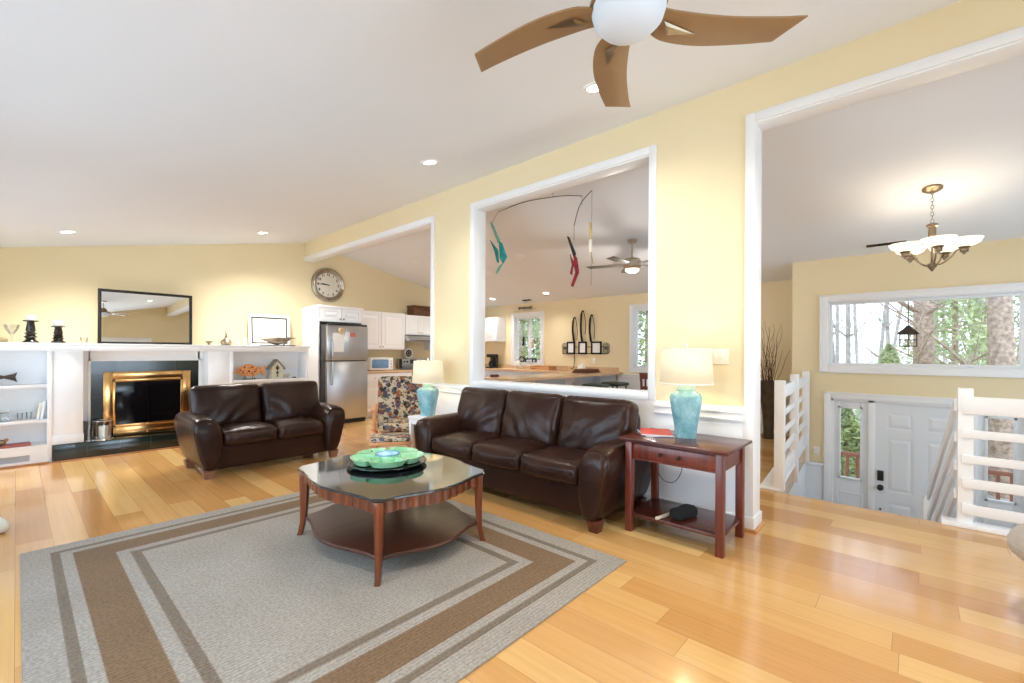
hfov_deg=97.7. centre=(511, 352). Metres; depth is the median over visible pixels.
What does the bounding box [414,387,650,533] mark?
leather sofa
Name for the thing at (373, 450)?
serving dish
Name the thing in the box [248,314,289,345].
framed picture
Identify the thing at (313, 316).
tall cabinet
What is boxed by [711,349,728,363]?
light switch
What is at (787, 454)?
stair railing
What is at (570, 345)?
print
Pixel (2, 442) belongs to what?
duck
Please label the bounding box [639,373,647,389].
dining chair
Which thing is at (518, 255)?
recessed light
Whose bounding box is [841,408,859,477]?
evergreen tree
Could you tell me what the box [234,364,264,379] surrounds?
fish figurine
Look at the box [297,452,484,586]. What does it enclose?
coffee table
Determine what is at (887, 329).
bare tree
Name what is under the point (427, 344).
upper cabinet
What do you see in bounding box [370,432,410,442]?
cushion
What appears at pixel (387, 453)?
dip bowl
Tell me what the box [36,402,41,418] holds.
book
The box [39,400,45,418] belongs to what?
book
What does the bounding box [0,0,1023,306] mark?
ceiling
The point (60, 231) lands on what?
recessed light
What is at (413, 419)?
side table
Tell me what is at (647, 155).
trim
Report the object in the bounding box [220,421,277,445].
seat cushion
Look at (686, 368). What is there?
table lamp
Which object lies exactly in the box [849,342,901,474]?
evergreen tree
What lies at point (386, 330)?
upper cabinet
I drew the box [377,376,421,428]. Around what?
cushion
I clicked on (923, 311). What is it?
bare tree
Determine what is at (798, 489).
wall
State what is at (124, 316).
wall mirror
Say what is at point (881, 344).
bare tree
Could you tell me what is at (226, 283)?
wall
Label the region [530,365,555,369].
wooden tray
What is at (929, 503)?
stair handrail
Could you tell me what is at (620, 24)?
ceiling fan
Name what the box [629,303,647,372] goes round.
window
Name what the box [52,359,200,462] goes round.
fireplace
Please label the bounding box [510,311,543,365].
window
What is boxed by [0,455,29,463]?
vent grille
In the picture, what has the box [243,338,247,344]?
votive candle
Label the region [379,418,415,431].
seat cushion
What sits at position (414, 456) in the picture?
serving dish
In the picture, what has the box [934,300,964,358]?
bare tree
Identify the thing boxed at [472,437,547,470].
seat cushion
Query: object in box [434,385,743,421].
trim
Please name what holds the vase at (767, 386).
on the floor
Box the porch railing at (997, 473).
[841,451,1012,501]
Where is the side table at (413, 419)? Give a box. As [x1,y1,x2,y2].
[408,413,440,447]
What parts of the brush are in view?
handle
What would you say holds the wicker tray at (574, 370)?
on the countertop at (604, 371)
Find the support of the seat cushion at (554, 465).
on the leather sofa at (557, 451)
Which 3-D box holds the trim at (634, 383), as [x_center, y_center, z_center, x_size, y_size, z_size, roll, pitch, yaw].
[3.304,0.899,7.985,3.110,0.840,0.012,0,0,42]
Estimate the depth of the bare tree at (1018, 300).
12.71 m
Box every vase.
[220,331,231,344]
[760,323,789,438]
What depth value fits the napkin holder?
9.36 m
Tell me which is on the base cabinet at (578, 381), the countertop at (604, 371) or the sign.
the countertop at (604, 371)
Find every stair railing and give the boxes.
[760,371,809,491]
[941,388,1023,535]
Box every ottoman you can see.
[369,432,411,449]
[1006,523,1023,561]
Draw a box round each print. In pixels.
[568,343,572,352]
[580,343,584,352]
[592,343,599,352]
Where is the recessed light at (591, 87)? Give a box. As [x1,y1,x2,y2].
[583,82,598,92]
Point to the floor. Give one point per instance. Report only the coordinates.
(824, 591)
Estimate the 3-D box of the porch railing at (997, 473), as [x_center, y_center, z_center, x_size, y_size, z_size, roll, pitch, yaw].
[6.165,2.125,7.289,3.000,0.820,0.060,0,0,42]
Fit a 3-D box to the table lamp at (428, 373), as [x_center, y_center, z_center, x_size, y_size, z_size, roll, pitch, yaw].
[-1.005,0.411,5.351,0.380,0.685,0.380,0,0,22]
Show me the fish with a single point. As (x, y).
(11, 376)
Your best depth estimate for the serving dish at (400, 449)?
3.46 m
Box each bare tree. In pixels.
[832,304,907,444]
[833,302,912,445]
[833,304,903,417]
[833,305,900,362]
[837,300,942,362]
[852,300,1018,364]
[853,304,1017,363]
[854,305,912,363]
[879,296,1019,498]
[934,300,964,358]
[937,297,1019,364]
[940,300,1019,363]
[941,304,960,363]
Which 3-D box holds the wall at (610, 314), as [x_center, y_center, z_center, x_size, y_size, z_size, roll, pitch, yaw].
[1.793,0.135,9.462,7.380,2.750,0.150,0,0,42]
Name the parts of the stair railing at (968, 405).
post, board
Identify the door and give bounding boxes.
[823,391,1023,527]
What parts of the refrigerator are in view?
handle, handle, trim, door, door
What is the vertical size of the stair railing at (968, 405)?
1.090 m
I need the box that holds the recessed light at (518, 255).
[515,254,524,258]
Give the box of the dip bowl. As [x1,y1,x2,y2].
[375,450,399,456]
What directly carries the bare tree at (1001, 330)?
on the ground
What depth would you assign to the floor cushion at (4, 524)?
3.15 m
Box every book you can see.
[0,441,30,448]
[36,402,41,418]
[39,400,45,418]
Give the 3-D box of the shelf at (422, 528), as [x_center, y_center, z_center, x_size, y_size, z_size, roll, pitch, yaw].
[-0.843,1.159,3.102,1.180,0.024,0.980,0,0,42]
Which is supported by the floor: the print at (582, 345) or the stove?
the stove
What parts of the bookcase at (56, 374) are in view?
toe panel, shelf, shelf, shelf, shoe molding, mantel shelf, shelf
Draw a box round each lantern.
[92,419,113,440]
[897,302,919,346]
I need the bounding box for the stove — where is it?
[397,358,426,374]
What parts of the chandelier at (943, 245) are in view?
lamp shade, lamp shade, arm, chain, lamp shade, lamp shade, arm, lamp shade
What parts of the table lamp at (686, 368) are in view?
shade trim, shade trim, lamp shade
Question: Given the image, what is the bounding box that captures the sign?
[519,356,536,361]
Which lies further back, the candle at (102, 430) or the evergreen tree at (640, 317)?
the evergreen tree at (640, 317)
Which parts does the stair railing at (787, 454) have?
post, board, post, post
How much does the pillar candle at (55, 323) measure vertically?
0.062 m
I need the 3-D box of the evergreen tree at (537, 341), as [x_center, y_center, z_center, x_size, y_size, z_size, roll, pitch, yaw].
[0.897,-0.676,14.932,2.962,7.962,2.857,0,0,42]
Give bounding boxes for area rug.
[20,489,625,682]
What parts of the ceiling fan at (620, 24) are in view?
blade, blade, frosted globe, blade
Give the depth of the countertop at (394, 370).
9.16 m
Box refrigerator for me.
[319,323,367,422]
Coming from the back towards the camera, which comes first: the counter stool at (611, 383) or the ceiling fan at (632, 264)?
the counter stool at (611, 383)
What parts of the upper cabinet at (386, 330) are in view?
door, door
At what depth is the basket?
10.03 m
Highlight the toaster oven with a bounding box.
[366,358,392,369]
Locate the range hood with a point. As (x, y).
(412, 338)
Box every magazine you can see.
[637,429,674,436]
[640,428,672,435]
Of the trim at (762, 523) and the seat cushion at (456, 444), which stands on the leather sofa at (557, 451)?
the seat cushion at (456, 444)
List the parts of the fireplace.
shoe molding, glass door, white molding, door frame, brass frame, glass door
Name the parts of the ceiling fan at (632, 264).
blade, blade, lamp shade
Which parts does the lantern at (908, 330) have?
chain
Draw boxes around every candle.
[25,315,35,319]
[53,321,62,325]
[98,425,107,437]
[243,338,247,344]
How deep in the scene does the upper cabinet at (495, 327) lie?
10.99 m
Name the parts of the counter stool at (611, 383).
seat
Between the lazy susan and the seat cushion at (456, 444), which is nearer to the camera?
the lazy susan
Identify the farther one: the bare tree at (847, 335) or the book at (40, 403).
the bare tree at (847, 335)
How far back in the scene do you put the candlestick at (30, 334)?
5.12 m
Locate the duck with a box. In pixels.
[0,438,8,445]
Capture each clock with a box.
[311,268,344,301]
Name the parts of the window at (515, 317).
sash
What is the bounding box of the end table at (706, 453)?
[619,428,751,558]
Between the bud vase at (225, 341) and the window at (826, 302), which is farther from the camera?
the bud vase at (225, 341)
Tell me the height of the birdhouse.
0.303 m
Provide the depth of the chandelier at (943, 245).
4.28 m
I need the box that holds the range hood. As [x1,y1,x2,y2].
[405,335,429,341]
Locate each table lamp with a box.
[412,358,443,415]
[659,344,713,438]
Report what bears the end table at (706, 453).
on the floor
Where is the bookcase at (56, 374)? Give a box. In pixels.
[0,342,309,468]
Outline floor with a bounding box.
[0,416,1023,682]
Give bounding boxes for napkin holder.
[577,363,584,368]
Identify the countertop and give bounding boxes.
[367,365,411,373]
[485,364,622,381]
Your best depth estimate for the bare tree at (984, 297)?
10.77 m
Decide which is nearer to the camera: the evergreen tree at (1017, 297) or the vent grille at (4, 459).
the vent grille at (4, 459)
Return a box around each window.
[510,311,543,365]
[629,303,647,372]
[819,282,1023,377]
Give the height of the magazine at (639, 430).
0.008 m
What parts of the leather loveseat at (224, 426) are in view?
leg, arm, leg, arm, leg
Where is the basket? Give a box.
[407,305,429,315]
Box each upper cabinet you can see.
[363,310,404,349]
[405,315,429,335]
[425,342,429,349]
[485,317,505,341]
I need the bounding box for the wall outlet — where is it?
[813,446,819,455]
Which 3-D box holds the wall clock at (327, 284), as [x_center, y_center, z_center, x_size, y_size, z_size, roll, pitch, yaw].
[-3.585,-1.310,8.741,0.050,0.670,0.670,0,0,42]
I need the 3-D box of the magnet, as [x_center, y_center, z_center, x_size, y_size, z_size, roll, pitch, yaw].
[-3.030,-0.372,7.952,0.020,0.116,0.116,0,0,42]
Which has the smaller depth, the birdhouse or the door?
the door
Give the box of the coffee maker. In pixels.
[486,354,497,367]
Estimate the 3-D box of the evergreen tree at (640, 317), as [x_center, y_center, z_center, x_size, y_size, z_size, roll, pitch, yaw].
[3.437,0.087,11.478,3.125,6.466,3.136,0,0,7]
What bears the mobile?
hanging from the ceiling
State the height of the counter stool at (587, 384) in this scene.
0.769 m
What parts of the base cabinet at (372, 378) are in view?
door, drawer, drawer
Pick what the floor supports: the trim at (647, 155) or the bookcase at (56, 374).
the bookcase at (56, 374)
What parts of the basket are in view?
lid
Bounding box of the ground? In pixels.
[842,409,1009,500]
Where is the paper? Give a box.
[333,333,343,351]
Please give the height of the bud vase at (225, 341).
0.225 m
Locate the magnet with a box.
[338,328,344,334]
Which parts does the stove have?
control panel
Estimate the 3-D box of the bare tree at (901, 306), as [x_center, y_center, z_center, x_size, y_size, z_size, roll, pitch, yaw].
[15.028,-3.300,16.864,4.512,13.387,4.108,0,0,3]
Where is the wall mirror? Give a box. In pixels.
[98,288,191,344]
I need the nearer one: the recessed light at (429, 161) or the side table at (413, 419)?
the recessed light at (429, 161)
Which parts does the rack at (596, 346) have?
frame, frame, frame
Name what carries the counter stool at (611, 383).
on the floor
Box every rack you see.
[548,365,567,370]
[562,310,609,368]
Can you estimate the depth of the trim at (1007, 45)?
3.27 m
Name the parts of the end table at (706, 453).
leg, leg, drawer, leg, leg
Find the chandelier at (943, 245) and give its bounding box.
[888,184,983,270]
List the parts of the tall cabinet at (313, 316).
door, crown trim, door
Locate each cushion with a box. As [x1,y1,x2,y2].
[0,517,9,533]
[188,383,261,424]
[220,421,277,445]
[259,381,319,421]
[265,416,323,439]
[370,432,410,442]
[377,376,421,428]
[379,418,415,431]
[432,430,500,459]
[457,387,509,433]
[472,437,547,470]
[501,390,565,446]
[520,445,585,485]
[557,395,638,450]
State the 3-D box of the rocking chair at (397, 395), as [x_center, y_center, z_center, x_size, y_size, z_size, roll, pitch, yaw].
[-1.452,0.805,5.890,0.750,0.954,0.812,0,0,-15]
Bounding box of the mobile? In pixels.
[490,190,593,286]
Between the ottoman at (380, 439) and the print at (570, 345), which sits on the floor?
the ottoman at (380, 439)
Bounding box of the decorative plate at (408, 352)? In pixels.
[404,348,412,357]
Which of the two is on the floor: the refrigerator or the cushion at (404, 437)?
the refrigerator
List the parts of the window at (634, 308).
sash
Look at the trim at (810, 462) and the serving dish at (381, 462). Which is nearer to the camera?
the serving dish at (381, 462)
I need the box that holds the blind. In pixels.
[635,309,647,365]
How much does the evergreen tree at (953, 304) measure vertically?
7.472 m
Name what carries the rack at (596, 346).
attached to the wall at (610, 314)
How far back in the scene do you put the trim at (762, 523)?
3.28 m
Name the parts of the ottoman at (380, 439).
frame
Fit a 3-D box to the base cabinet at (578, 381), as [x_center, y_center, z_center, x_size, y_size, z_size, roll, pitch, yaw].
[-0.185,0.865,8.977,3.500,0.868,3.185,0,0,42]
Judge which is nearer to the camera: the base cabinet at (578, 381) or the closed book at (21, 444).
the closed book at (21, 444)
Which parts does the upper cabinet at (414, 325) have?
door, door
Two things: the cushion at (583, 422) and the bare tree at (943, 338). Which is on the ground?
the bare tree at (943, 338)
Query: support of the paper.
attached to the refrigerator
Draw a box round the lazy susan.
[347,455,426,471]
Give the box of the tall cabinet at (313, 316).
[301,305,363,394]
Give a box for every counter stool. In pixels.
[582,383,609,387]
[602,381,628,388]
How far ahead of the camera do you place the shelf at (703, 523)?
3.15 m
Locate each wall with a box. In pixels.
[0,243,429,368]
[305,0,1023,515]
[485,280,791,387]
[788,462,804,496]
[792,237,1023,485]
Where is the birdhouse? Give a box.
[266,359,285,378]
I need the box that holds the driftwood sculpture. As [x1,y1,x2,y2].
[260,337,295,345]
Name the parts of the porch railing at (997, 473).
rail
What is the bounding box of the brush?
[655,504,697,520]
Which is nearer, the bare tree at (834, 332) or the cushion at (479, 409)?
the cushion at (479, 409)
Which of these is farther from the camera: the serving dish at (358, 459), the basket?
the basket
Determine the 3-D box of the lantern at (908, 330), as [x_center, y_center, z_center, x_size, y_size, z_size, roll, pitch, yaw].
[5.339,-0.534,6.028,0.230,0.920,0.230,0,0,42]
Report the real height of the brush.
0.087 m
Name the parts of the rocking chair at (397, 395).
armrest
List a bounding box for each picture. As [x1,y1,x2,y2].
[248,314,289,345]
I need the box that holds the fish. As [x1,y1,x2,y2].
[0,373,16,381]
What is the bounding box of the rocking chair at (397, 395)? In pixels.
[371,376,421,447]
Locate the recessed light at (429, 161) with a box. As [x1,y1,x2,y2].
[420,159,438,164]
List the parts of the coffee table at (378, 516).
leg, leg, leg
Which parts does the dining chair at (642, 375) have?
leg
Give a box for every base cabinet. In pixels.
[366,372,411,417]
[485,370,615,387]
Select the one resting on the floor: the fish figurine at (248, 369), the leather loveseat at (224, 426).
the leather loveseat at (224, 426)
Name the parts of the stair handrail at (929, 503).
post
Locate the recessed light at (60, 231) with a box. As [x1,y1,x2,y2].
[57,230,77,232]
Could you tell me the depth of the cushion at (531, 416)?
4.14 m
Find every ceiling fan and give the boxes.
[475,0,807,106]
[586,239,647,272]
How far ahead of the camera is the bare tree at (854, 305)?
16.54 m
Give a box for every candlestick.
[22,320,38,342]
[50,326,65,342]
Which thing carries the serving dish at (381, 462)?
on the lazy susan
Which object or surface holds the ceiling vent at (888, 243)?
in the ceiling
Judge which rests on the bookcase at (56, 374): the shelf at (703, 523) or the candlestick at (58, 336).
the candlestick at (58, 336)
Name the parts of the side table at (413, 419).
leg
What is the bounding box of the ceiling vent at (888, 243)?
[864,239,908,247]
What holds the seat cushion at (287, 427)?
on the leather loveseat at (224, 426)
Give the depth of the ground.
8.32 m
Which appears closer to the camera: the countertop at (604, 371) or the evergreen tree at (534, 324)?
the countertop at (604, 371)
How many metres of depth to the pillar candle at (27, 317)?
5.12 m
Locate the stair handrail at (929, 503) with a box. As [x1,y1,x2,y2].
[922,398,956,522]
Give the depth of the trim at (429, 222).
6.34 m
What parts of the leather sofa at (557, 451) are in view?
arm, leg, arm, frame, leg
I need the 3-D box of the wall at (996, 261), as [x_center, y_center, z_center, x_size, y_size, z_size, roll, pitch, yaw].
[5.792,0.748,4.905,4.670,4.190,0.150,0,0,42]
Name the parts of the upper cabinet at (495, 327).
door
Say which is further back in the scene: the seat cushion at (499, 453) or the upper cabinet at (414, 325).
the upper cabinet at (414, 325)
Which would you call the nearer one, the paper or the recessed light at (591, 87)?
the recessed light at (591, 87)
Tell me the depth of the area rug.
2.31 m
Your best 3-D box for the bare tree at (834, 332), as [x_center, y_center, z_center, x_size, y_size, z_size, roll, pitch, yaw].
[7.984,-2.159,10.259,3.187,11.017,3.534,0,0,-35]
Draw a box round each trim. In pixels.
[304,215,434,360]
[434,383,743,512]
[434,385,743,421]
[469,144,656,399]
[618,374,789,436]
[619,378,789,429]
[744,26,1023,529]
[744,521,764,532]
[805,461,822,465]
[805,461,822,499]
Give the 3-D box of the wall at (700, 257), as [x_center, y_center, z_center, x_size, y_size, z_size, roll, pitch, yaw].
[0.493,-0.374,4.535,11.750,3.354,0.190,0,0,42]
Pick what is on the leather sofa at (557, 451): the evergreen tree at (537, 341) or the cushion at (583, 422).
the cushion at (583, 422)
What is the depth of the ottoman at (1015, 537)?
2.16 m
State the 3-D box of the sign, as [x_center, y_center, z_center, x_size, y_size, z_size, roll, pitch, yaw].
[0.378,0.165,10.565,0.542,0.142,0.012,0,0,42]
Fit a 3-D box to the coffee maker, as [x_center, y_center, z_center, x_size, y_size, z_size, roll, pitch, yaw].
[-0.487,0.216,11.042,0.200,0.340,0.240,0,0,42]
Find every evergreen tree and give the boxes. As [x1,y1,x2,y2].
[519,318,539,359]
[519,318,539,359]
[638,311,647,365]
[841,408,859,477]
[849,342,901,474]
[895,297,1018,365]
[934,296,1019,365]
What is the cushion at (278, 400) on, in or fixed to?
on the leather loveseat at (224, 426)
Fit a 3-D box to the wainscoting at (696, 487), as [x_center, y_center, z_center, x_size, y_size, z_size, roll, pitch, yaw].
[0.351,0.852,4.562,3.695,0.900,0.013,0,0,42]
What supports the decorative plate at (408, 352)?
on the stove
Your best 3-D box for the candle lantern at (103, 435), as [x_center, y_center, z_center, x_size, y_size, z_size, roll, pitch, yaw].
[-5.042,0.957,5.524,0.200,0.236,0.200,0,0,42]
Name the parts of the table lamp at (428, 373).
shade trim, lamp shade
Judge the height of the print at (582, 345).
0.200 m
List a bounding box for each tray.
[260,345,295,345]
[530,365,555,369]
[572,369,599,372]
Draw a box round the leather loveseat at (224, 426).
[174,381,344,479]
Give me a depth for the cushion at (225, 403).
4.99 m
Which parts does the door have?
knob, casing, frame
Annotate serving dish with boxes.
[350,454,378,466]
[356,448,386,453]
[368,456,406,467]
[388,447,417,452]
[396,451,423,463]
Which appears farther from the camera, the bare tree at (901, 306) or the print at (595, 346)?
the bare tree at (901, 306)
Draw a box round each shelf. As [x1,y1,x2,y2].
[305,500,476,560]
[632,498,740,537]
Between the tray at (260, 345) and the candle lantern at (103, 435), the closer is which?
the candle lantern at (103, 435)

